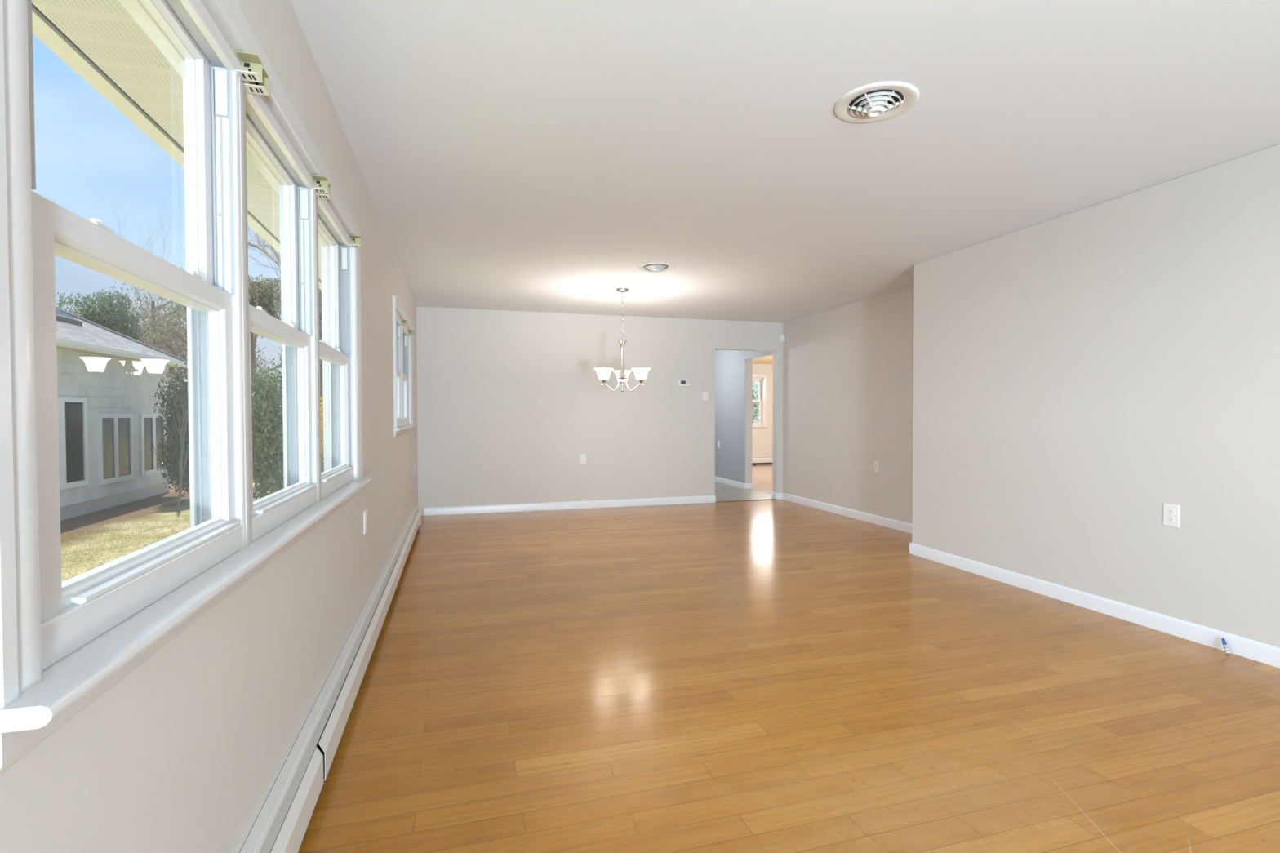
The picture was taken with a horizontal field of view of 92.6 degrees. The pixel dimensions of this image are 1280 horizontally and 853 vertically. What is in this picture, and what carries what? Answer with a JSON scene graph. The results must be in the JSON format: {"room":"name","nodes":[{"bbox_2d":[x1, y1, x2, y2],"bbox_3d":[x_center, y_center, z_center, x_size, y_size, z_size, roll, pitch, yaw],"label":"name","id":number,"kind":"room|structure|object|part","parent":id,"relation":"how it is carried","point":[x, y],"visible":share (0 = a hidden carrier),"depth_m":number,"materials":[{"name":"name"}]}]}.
{"room":"empty living room","nodes":[
{"label":"empty living room","id":0,"kind":"room"},
{"bbox_2d":[0,0,417,852],"bbox_3d":[-0.888,-0.052,1.077,0.130,2.440,12.569,0,1,-16],"label":"wall","id":1,"kind":"structure","parent":0,"point":[184,753],"depth_m":1.45,"materials":[{"name":"beige paint"}]},
{"bbox_2d":[0,0,373,773],"bbox_3d":[-1.066,-0.292,1.805,0.191,1.286,2.495,0,1,-16],"label":"window","id":2,"kind":"structure","parent":1,"relation":"in","point":[56,230],"depth_m":1.03,"materials":[{"name":"plastic"}]},
{"bbox_3d":[-0.688,-0.271,0.660,0.022,1.130,0.072,0,1,-16],"label":"casing","id":3,"kind":"part","parent":2,"relation":"part of","materials":[{"name":"white paint"}]},
{"bbox_3d":[-0.841,-0.024,1.059,0.030,0.534,0.684,0,1,-16],"label":"sash","id":4,"kind":"part","parent":2,"relation":"part of","materials":[{"name":"white plastic"}]},
{"bbox_3d":[-0.875,-0.533,1.038,0.031,0.566,0.680,0,1,-16],"label":"sash","id":5,"kind":"part","parent":2,"relation":"part of","materials":[{"name":"white plastic"}]},
{"bbox_3d":[-0.824,0.225,1.089,0.017,0.013,0.592,0,1,-16],"label":"lift rail","id":6,"kind":"part","parent":2,"relation":"part of","materials":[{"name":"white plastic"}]},
{"bbox_2d":[235,50,262,83],"bbox_3d":[-0.898,-0.825,1.403,0.044,0.045,0.042,0,1,-16],"label":"bracket","id":7,"kind":"object","parent":2,"relation":"attached to","point":[252,70],"visible":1,"depth_m":1.41,"materials":[{"name":"beige metal"}]},
{"bbox_2d":[244,67,269,95],"bbox_3d":[-0.912,-0.822,1.453,0.044,0.045,0.042,0,1,-16],"label":"bracket","id":8,"kind":"object","parent":2,"relation":"attached to","point":[259,88],"visible":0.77,"depth_m":1.47,"materials":[{"name":"beige metal"}]},
{"bbox_3d":[-1.025,-0.897,1.792,0.022,0.076,2.459,0,1,-16],"label":"head casing","id":9,"kind":"part","parent":2,"relation":"part of","materials":[{"name":"white paint"}]},
{"bbox_2d":[311,175,328,193],"bbox_3d":[-1.107,-0.837,2.114,0.044,0.045,0.042,0,1,-16],"label":"bracket","id":10,"kind":"object","parent":2,"relation":"attached to","point":[322,182],"visible":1,"depth_m":2.13,"materials":[{"name":"beige metal"}]},
{"bbox_2d":[315,182,331,199],"bbox_3d":[-1.121,-0.835,2.162,0.044,0.045,0.042,0,1,-16],"label":"bracket","id":11,"kind":"object","parent":2,"relation":"attached to","point":[320,195],"visible":0.52,"depth_m":2.18,"materials":[{"name":"beige metal"}]},
{"bbox_2d":[349,235,360,247],"bbox_3d":[-1.313,-0.853,2.817,0.044,0.045,0.042,0,1,-16],"label":"bracket","id":12,"kind":"object","parent":2,"relation":"attached to","point":[356,240],"visible":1,"depth_m":2.83,"materials":[{"name":"beige metal"}]},
{"bbox_3d":[-1.351,-0.317,2.917,0.022,1.130,0.139,0,1,-16],"label":"casing","id":13,"kind":"part","parent":2,"relation":"part of","materials":[{"name":"white paint"}]},
{"bbox_2d":[245,97,315,515],"bbox_3d":[-1.087,-0.291,1.769,0.131,1.135,0.728,0,1,-16],"label":"window","id":14,"kind":"structure","parent":1,"relation":"in","point":[295,344],"depth_m":2.06,"materials":[{"name":"plastic"}]},
{"bbox_3d":[-1.089,-0.547,1.763,0.031,0.566,0.680,0,1,-16],"label":"sash","id":15,"kind":"part","parent":14,"relation":"part of","materials":[{"name":"white plastic"}]},
{"bbox_3d":[-1.054,-0.038,1.784,0.030,0.534,0.684,0,1,-16],"label":"sash","id":16,"kind":"part","parent":14,"relation":"part of","materials":[{"name":"white plastic"}]},
{"bbox_3d":[-1.037,0.210,1.815,0.017,0.013,0.592,0,1,-16],"label":"lift rail","id":17,"kind":"part","parent":14,"relation":"part of","materials":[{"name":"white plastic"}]},
{"bbox_2d":[240,506,421,852],"bbox_3d":[-1.173,1.036,2.439,0.072,0.208,8.500,0,1,-16],"label":"baseboard heater","id":18,"kind":"object","parent":1,"relation":"attached to","point":[281,825],"visible":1,"depth_m":1.98,"materials":[{"name":"paint"}]},
{"bbox_2d":[317,204,353,482],"bbox_3d":[-1.300,-0.305,2.494,0.131,1.135,0.728,0,1,-16],"label":"window","id":19,"kind":"structure","parent":1,"relation":"in","point":[337,352],"depth_m":2.80,"materials":[{"name":"plastic"}]},
{"bbox_3d":[-1.302,-0.562,2.489,0.031,0.566,0.680,0,1,-16],"label":"sash","id":20,"kind":"part","parent":19,"relation":"part of","materials":[{"name":"white plastic"}]},
{"bbox_3d":[-1.267,-0.053,2.509,0.030,0.534,0.684,0,1,-16],"label":"sash","id":21,"kind":"part","parent":19,"relation":"part of","materials":[{"name":"white plastic"}]},
{"bbox_3d":[-1.250,0.196,2.540,0.017,0.013,0.592,0,1,-16],"label":"lift rail","id":22,"kind":"part","parent":19,"relation":"part of","materials":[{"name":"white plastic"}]},
{"bbox_2d":[363,509,367,534],"bbox_3d":[-1.431,0.496,3.188,0.008,0.121,0.080,0,1,-16],"label":"wall outlet","id":23,"kind":"object","parent":1,"relation":"attached to","point":[365,522],"visible":1,"depth_m":3.17,"materials":[{"name":"white plastic"}]},
{"bbox_2d":[395,320,403,421],"bbox_3d":[-2.036,-0.455,4.996,0.131,0.937,0.680,0,1,-16],"label":"window","id":24,"kind":"structure","parent":1,"relation":"in","point":[399,329],"depth_m":5.27,"materials":[{"name":"plastic"}]},
{"bbox_3d":[-2.039,-0.455,4.995,0.125,0.937,0.680,0,1,-16],"label":"jamb frame","id":25,"kind":"part","parent":24,"relation":"part of","materials":[{"name":"plastic"}]},
{"bbox_3d":[-2.003,-0.250,5.010,0.030,0.432,0.636,0,1,-16],"label":"sash","id":26,"kind":"part","parent":24,"relation":"part of","materials":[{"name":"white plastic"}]},
{"bbox_2d":[392,295,417,437],"bbox_3d":[-2.171,-0.471,5.524,0.170,1.066,2.000,0,1,-16],"label":"window","id":27,"kind":"structure","parent":1,"relation":"in","point":[406,410],"depth_m":5.36,"materials":[{"name":"plastic"}]},
{"bbox_3d":[-1.857,-0.453,4.637,0.022,0.927,0.060,0,1,-16],"label":"casing","id":28,"kind":"part","parent":27,"relation":"part of","materials":[{"name":"white paint"}]},
{"bbox_3d":[-2.085,-0.967,5.399,0.022,0.070,1.670,0,1,-16],"label":"head casing","id":29,"kind":"part","parent":27,"relation":"part of","materials":[{"name":"white paint"}]},
{"bbox_2d":[402,320,407,325],"bbox_3d":[-2.053,-0.904,5.332,0.044,0.045,0.042,0,1,-16],"label":"bracket","id":30,"kind":"object","parent":27,"relation":"attached to","point":[404,322],"visible":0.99,"depth_m":5.35,"materials":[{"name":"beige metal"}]},
{"bbox_3d":[-2.202,-0.264,5.686,0.030,0.432,0.636,0,1,-16],"label":"sash","id":31,"kind":"part","parent":27,"relation":"part of","materials":[{"name":"white plastic"}]},
{"bbox_3d":[-2.295,-0.482,6.123,0.022,0.927,0.180,0,1,-16],"label":"casing","id":32,"kind":"part","parent":27,"relation":"part of","materials":[{"name":"white paint"}]},
{"bbox_2d":[408,330,413,335],"bbox_3d":[-2.250,-0.917,6.004,0.044,0.045,0.042,0,1,-16],"label":"bracket","id":33,"kind":"object","parent":27,"relation":"attached to","point":[411,332],"visible":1,"depth_m":6.02,"materials":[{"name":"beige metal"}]},
{"bbox_2d":[118,0,328,471],"bbox_3d":[-0.945,0.299,1.015,0.020,3.140,12.669,0,1,-16],"label":"wall","id":34,"kind":"structure","parent":0,"point":[127,5],"depth_m":2.25,"materials":[{"name":"white"}]},
{"bbox_2d":[31,0,321,280],"bbox_3d":[-2.266,-1.117,4.785,0.369,0.020,16.500,0,1,-16],"label":"soffit","id":35,"kind":"structure","parent":34,"relation":"attached to","point":[104,30],"depth_m":1.76,"materials":[{"name":"beige paint"}]},
{"bbox_2d":[31,3,279,240],"bbox_3d":[-2.461,-1.127,4.727,0.045,0.015,16.500,0,1,-16],"label":"eave gap","id":36,"kind":"object","parent":35,"relation":"attached to","point":[32,3],"depth_m":1.86,"materials":[{"name":"beige"}]},
{"bbox_2d":[31,4,321,290],"bbox_3d":[-2.293,-1.209,4.775,0.464,0.214,16.500,0,1,-16],"label":"fascia","id":37,"kind":"object","parent":35,"relation":"attached to","point":[43,29],"visible":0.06,"depth_m":1.90,"materials":[{"name":"beige paint"}]},
{"bbox_2d":[416,306,782,515],"bbox_3d":[-0.331,-0.193,7.852,5.019,2.440,0.120,0,1,-16],"label":"wall","id":38,"kind":"structure","parent":0,"point":[509,402],"depth_m":7.62,"materials":[{"name":"beige paint"}]},
{"bbox_2d":[424,495,715,515],"bbox_3d":[-0.756,0.986,7.681,3.690,0.092,0.013,0,1,-16],"label":"baseboard","id":39,"kind":"structure","parent":38,"relation":"attached to","point":[707,499],"depth_m":7.62,"materials":[{"name":"white paint"}]},
{"bbox_2d":[579,453,586,463],"bbox_3d":[-0.717,0.403,7.684,0.080,0.121,0.008,0,1,-16],"label":"wall outlet","id":40,"kind":"object","parent":38,"relation":"attached to","point":[582,456],"visible":1,"depth_m":7.68,"materials":[{"name":"white plastic"}]},
{"bbox_2d":[677,379,688,386],"bbox_3d":[0.570,-0.572,8.033,0.156,0.094,0.025,0,1,-16],"label":"thermostat","id":41,"kind":"object","parent":38,"relation":"attached to","point":[681,383],"visible":1,"depth_m":8.02,"materials":[{"name":"white plastic"}]},
{"bbox_2d":[702,391,707,400],"bbox_3d":[0.870,-0.402,8.133,0.080,0.112,0.010,0,1,-16],"label":"light switch","id":42,"kind":"object","parent":38,"relation":"attached to","point":[704,394],"visible":1,"depth_m":8.13,"materials":[{"name":"white plastic"}]},
{"bbox_2d":[771,492,776,498],"bbox_3d":[1.870,0.964,8.522,0.013,0.092,0.120,0,1,-16],"label":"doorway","id":43,"kind":"structure","parent":38,"relation":"in","point":[773,494],"depth_m":8.53,"materials":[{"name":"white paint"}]},
{"bbox_2d":[776,493,782,499],"bbox_3d":[1.932,0.965,8.471,0.078,0.092,0.013,0,1,-16],"label":"baseboard","id":44,"kind":"structure","parent":38,"relation":"attached to","point":[779,495],"depth_m":8.46,"materials":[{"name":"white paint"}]},
{"bbox_2d":[751,364,773,465],"bbox_3d":[2.769,-0.409,14.217,4.500,2.600,0.130,0,1,-16],"label":"wall","id":45,"kind":"structure","parent":0,"point":[762,438],"depth_m":14.20,"materials":[{"name":"beige paint"}]},
{"bbox_2d":[752,373,768,428],"bbox_3d":[2.488,-0.577,14.105,0.970,1.259,0.170,0,1,-16],"label":"window","id":46,"kind":"structure","parent":45,"relation":"in","point":[760,382],"depth_m":14.16,"materials":[{"name":"plastic"}]},
{"bbox_3d":[2.482,-0.829,14.120,0.680,0.524,0.031,0,1,-16],"label":"sash","id":47,"kind":"part","parent":46,"relation":"part of","materials":[{"name":"white plastic"}]},
{"bbox_3d":[2.493,-0.323,14.096,0.684,0.567,0.030,0,1,-16],"label":"sash","id":48,"kind":"part","parent":46,"relation":"part of","materials":[{"name":"white plastic"}]},
{"bbox_3d":[2.501,-1.161,14.044,0.910,0.088,0.022,0,1,-16],"label":"head casing","id":49,"kind":"part","parent":46,"relation":"part of","materials":[{"name":"white paint"}]},
{"bbox_3d":[2.482,-0.555,14.127,0.728,1.127,0.125,0,1,-16],"label":"jamb frame","id":50,"kind":"part","parent":46,"relation":"part of","materials":[{"name":"plastic"}]},
{"bbox_3d":[2.893,-0.562,14.172,0.095,1.117,0.022,0,1,-16],"label":"casing","id":51,"kind":"part","parent":46,"relation":"part of","materials":[{"name":"white paint"}]},
{"bbox_2d":[751,455,772,465],"bbox_3d":[2.656,0.789,14.101,3.600,0.208,0.072,0,1,-16],"label":"baseboard heater","id":52,"kind":"object","parent":45,"relation":"attached to","point":[766,460],"visible":0.05,"depth_m":14.13,"materials":[{"name":"paint"}]},
{"bbox_2d":[752,355,773,364],"bbox_3d":[3.490,-1.530,11.733,4.500,0.260,5.200,0,1,-16],"label":"ceiling","id":53,"kind":"structure","parent":0,"point":[767,360],"depth_m":13.40,"materials":[{"name":"paint"}]},
{"bbox_2d":[290,0,1279,323],"bbox_3d":[3.618,-1.382,2.380,9.530,0.150,12.820,0,1,-16],"label":"ceiling","id":54,"kind":"structure","parent":0,"point":[510,155],"depth_m":2.70,"materials":[{"name":"white paint"}]},
{"bbox_2d":[594,287,650,391],"bbox_3d":[-0.177,-0.863,6.174,0.554,1.030,0.505,0,1,-2],"label":"chandelier","id":55,"kind":"object","parent":54,"relation":"hanging from","point":[603,374],"visible":1,"depth_m":6.07,"materials":[{"name":"white glass"}]},
{"bbox_3d":[-0.356,-0.514,6.017,0.187,0.110,0.187,-1,1,-32],"label":"lamp shade","id":56,"kind":"part","parent":55,"relation":"part of","materials":[{"name":"white glass"}]},
{"bbox_3d":[-0.298,-0.414,6.055,0.240,0.119,0.012,-1,1,-32],"label":"arm","id":57,"kind":"part","parent":55,"relation":"part of","materials":[{"name":"silver metal"}]},
{"bbox_3d":[-0.181,-0.521,6.340,0.187,0.110,0.187,0,1,-2],"label":"lamp shade","id":58,"kind":"part","parent":55,"relation":"part of","materials":[{"name":"white glass"}]},
{"bbox_3d":[-0.048,-0.414,6.062,0.240,0.119,0.012,1,1,28],"label":"arm","id":59,"kind":"part","parent":55,"relation":"part of","materials":[{"name":"silver metal"}]},
{"bbox_3d":[0.011,-0.515,6.028,0.187,0.110,0.187,1,1,28],"label":"lamp shade","id":60,"kind":"part","parent":55,"relation":"part of","materials":[{"name":"white glass"}]},
{"bbox_2d":[637,262,675,272],"bbox_3d":[0.136,-1.338,5.205,0.320,0.043,0.320,-1,1,-25],"label":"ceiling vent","id":61,"kind":"object","parent":54,"relation":"in","point":[655,267],"visible":1,"depth_m":5.16,"materials":[{"name":"white metal"}]},
{"bbox_3d":[0.136,-1.330,5.205,0.068,0.027,0.068,-1,1,-25],"label":"knob","id":62,"kind":"part","parent":61,"relation":"part of","materials":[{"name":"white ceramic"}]},
{"bbox_2d":[834,81,919,123],"bbox_3d":[0.950,-1.283,2.463,0.320,0.043,0.320,1,2,42],"label":"ceiling vent","id":63,"kind":"object","parent":54,"relation":"in","point":[870,103],"visible":1,"depth_m":2.43,"materials":[{"name":"white metal"}]},
{"bbox_3d":[0.950,-1.275,2.464,0.068,0.027,0.068,1,2,42],"label":"knob","id":64,"kind":"part","parent":63,"relation":"part of","materials":[{"name":"white ceramic"}]},
{"bbox_2d":[297,464,1279,852],"bbox_3d":[2.872,1.156,4.985,9.530,0.150,17.900,0,1,-16],"label":"floor","id":65,"kind":"structure","parent":0,"point":[771,676],"depth_m":2.48,"materials":[{"name":"brown wood"}]},
{"bbox_2d":[715,498,777,502],"bbox_3d":[1.446,1.011,8.345,0.926,0.007,0.042,0,1,-16],"label":"threshold","id":66,"kind":"object","parent":65,"relation":"on","point":[767,499],"visible":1,"depth_m":8.33,"materials":[{"name":"brown wood"}]},
{"bbox_2d":[1221,638,1230,653],"bbox_3d":[2.896,1.087,3.023,0.017,0.068,0.053,0,1,17],"label":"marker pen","id":67,"kind":"object","parent":65,"relation":"on","point":[1224,644],"visible":1,"depth_m":3.02,"materials":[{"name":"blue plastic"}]},
{"bbox_2d":[715,285,914,524],"bbox_3d":[1.849,-0.223,9.140,0.131,2.440,7.900,0,1,-16],"label":"wall","id":68,"kind":"structure","parent":0,"point":[848,370],"depth_m":7.17,"materials":[{"name":"beige paint"}]},
{"bbox_2d":[715,475,744,488],"bbox_3d":[1.160,0.908,11.280,0.013,0.092,3.450,0,1,-16],"label":"baseboard","id":69,"kind":"structure","parent":68,"relation":"attached to","point":[731,482],"depth_m":10.12,"materials":[{"name":"white paint"}]},
{"bbox_2d":[744,483,752,488],"bbox_3d":[1.708,0.941,9.636,0.138,0.092,0.013,0,1,-16],"label":"baseboard","id":70,"kind":"structure","parent":68,"relation":"attached to","point":[747,486],"depth_m":9.63,"materials":[{"name":"white paint"}]},
{"bbox_2d":[779,335,784,342],"bbox_3d":[1.961,-1.211,8.419,0.072,0.086,0.056,1,1,29],"label":"sensor","id":71,"kind":"object","parent":68,"relation":"attached to","point":[781,337],"visible":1,"depth_m":8.40,"materials":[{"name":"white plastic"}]},
{"bbox_2d":[782,492,911,533],"bbox_3d":[2.435,0.996,6.922,0.013,0.092,3.269,0,1,-16],"label":"baseboard","id":72,"kind":"structure","parent":68,"relation":"attached to","point":[891,523],"depth_m":6.96,"materials":[{"name":"white paint"}]},
{"bbox_2d":[874,461,879,472],"bbox_3d":[2.539,0.433,6.559,0.008,0.121,0.080,0,1,-16],"label":"wall outlet","id":73,"kind":"object","parent":68,"relation":"attached to","point":[876,463],"visible":1,"depth_m":6.55,"materials":[{"name":"white plastic"}]},
{"bbox_2d":[911,143,1279,647],"bbox_3d":[4.044,-0.055,0.823,0.900,2.440,9.300,0,1,-16],"label":"wall","id":74,"kind":"structure","parent":0,"point":[1079,375],"depth_m":3.52,"materials":[{"name":"beige paint"}]},
{"bbox_2d":[909,542,1279,668],"bbox_3d":[3.606,1.122,0.724,0.013,0.092,9.313,0,1,-16],"label":"baseboard","id":75,"kind":"structure","parent":74,"relation":"attached to","point":[1267,654],"depth_m":3.54,"materials":[{"name":"white paint"}]},
{"bbox_2d":[1163,503,1180,528],"bbox_3d":[2.852,0.478,3.282,0.008,0.121,0.080,0,1,-16],"label":"wall outlet","id":76,"kind":"object","parent":74,"relation":"attached to","point":[1171,512],"visible":1,"depth_m":3.28,"materials":[{"name":"white plastic"}]},
{"bbox_2d":[1167,516,1173,521],"bbox_3d":[2.850,0.498,3.282,0.003,0.027,0.033,0,1,-16],"label":"receptacle","id":77,"kind":"object","parent":76,"relation":"attached to","point":[1169,518],"depth_m":3.28,"materials":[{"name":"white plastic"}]},
{"bbox_2d":[1167,509,1174,515],"bbox_3d":[2.850,0.459,3.281,0.003,0.027,0.033,0,1,-16],"label":"receptacle","id":78,"kind":"object","parent":76,"relation":"attached to","point":[1170,512],"depth_m":3.28,"materials":[{"name":"white plastic"}]},
{"label":"outside","id":79,"kind":"structure","parent":0,"visible":0},
{"bbox_2d":[60,434,284,582],"bbox_3d":[-19.981,1.606,20.221,54.000,0.200,90.000,0,1,-16],"label":"ground","id":80,"kind":"structure","parent":79,"point":[162,507],"depth_m":10.37,"materials":[{"name":"dry grass"},{"name":"brown soil"}]},
{"bbox_2d":[55,288,157,343],"bbox_3d":[-21.457,-1.993,24.257,3.808,6.842,3.634,1,2,43],"label":"pine tree","id":81,"kind":"object","parent":80,"relation":"on","point":[119,317],"visible":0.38,"depth_m":24.18,"materials":[{"name":"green plant"}]},
{"bbox_2d":[55,306,187,520],"bbox_3d":[-14.024,-1.138,8.563,9.300,5.747,11.180,0,1,-16],"label":"house","id":82,"kind":"structure","parent":80,"relation":"on","point":[108,380],"depth_m":12.34,"materials":[{"name":"white"}]},
{"bbox_3d":[-11.357,-2.258,11.394,0.390,0.248,2.230,0,1,-16],"label":"skylight glass","id":83,"kind":"part","parent":82,"relation":"part of","materials":[{"name":"blue glass"}]},
{"bbox_2d":[60,518,190,579],"bbox_3d":[-6.104,1.739,7.051,4.055,0.030,10.553,0,1,-16],"label":"grass","id":84,"kind":"structure","parent":80,"relation":"on","point":[131,523],"depth_m":9.17,"materials":[{"name":"plant"}]},
{"bbox_2d":[94,281,187,381],"bbox_3d":[-24.299,-3.305,30.528,5.450,9.225,4.710,-1,1,-32],"label":"oak tree","id":85,"kind":"object","parent":80,"relation":"on","point":[153,307],"visible":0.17,"depth_m":30.28,"materials":[{"name":"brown plant"}]},
{"bbox_2d":[136,307,187,396],"bbox_3d":[-17.557,-1.934,24.152,3.487,6.721,3.540,1,1,29],"label":"oak tree","id":86,"kind":"object","parent":80,"relation":"on","point":[166,336],"visible":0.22,"depth_m":23.63,"materials":[{"name":"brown plant"}]},
{"bbox_2d":[142,362,189,497],"bbox_3d":[-9.696,0.128,13.256,1.974,3.013,1.803,0,1,1],"label":"shrub","id":87,"kind":"object","parent":80,"relation":"on","point":[173,448],"visible":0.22,"depth_m":12.74,"materials":[{"name":"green plant"}]},
{"bbox_2d":[157,267,187,390],"bbox_3d":[-15.292,-2.272,20.877,2.232,7.520,2.155,0,1,2],"label":"cedar tree","id":88,"kind":"object","parent":80,"relation":"on","point":[176,308],"visible":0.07,"depth_m":20.42,"materials":[{"name":"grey plant"}]},
{"bbox_2d":[168,377,189,511],"bbox_3d":[-9.016,0.315,12.120,0.505,2.686,0.825,0,1,-16],"label":"bare sapling","id":89,"kind":"object","parent":80,"relation":"on","point":[180,461],"visible":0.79,"depth_m":11.94,"materials":[{"name":"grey plant"}]},
{"bbox_2d":[111,196,262,375],"bbox_3d":[-24.503,-6.489,33.431,7.026,15.507,6.680,0,1,-16],"label":"bare tree","id":90,"kind":"object","parent":80,"relation":"on","point":[138,295],"visible":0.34,"depth_m":32.85,"materials":[{"name":"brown plant"}]},
{"bbox_2d":[182,224,280,280],"bbox_3d":[-12.647,-3.904,22.355,6.104,10.709,3.857,0,1,0],"label":"bare tree","id":91,"kind":"object","parent":80,"relation":"on","point":[276,256],"visible":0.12,"depth_m":22.02,"materials":[{"name":"grey plant"}]},
{"bbox_2d":[182,274,282,386],"bbox_3d":[-13.119,-1.820,20.061,3.080,6.641,3.095,1,1,30],"label":"cedar tree","id":92,"kind":"object","parent":80,"relation":"on","point":[260,295],"visible":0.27,"depth_m":20.05,"materials":[{"name":"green plant"}]},
{"bbox_2d":[185,341,282,413],"bbox_3d":[-18.854,-1.782,28.251,4.591,6.252,2.650,-1,1,-37],"label":"oak tree","id":93,"kind":"object","parent":80,"relation":"on","point":[257,352],"visible":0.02,"depth_m":28.65,"materials":[{"name":"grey plant"}]},
{"bbox_2d":[251,353,323,500],"bbox_3d":[-5.794,0.282,9.408,1.621,2.849,1.590,-1,1,-32],"label":"shrub","id":94,"kind":"object","parent":80,"relation":"on","point":[266,399],"visible":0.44,"depth_m":9.09,"materials":[{"name":"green plant"}]},
{"bbox_2d":[259,273,324,471],"bbox_3d":[-9.035,-1.768,17.162,2.457,6.636,3.284,1,2,43],"label":"magnolia tree","id":95,"kind":"object","parent":80,"relation":"on","point":[279,283],"visible":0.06,"depth_m":16.90,"materials":[{"name":"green plant"}]},
{"bbox_2d":[320,388,324,472],"bbox_3d":[-7.217,0.324,13.794,1.422,2.593,1.303,-1,2,-43],"label":"shrub","id":96,"kind":"object","parent":80,"relation":"on","point":[321,407],"visible":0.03,"depth_m":13.79,"materials":[{"name":"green plant"}]},
{"bbox_2d":[752,381,759,422],"bbox_3d":[1.471,-1.751,18.975,4.904,6.496,4.808,1,1,32],"label":"tree","id":97,"kind":"object","parent":80,"relation":"on","point":[754,404],"visible":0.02,"depth_m":18.97,"materials":[{"name":"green plant"}]}
]}

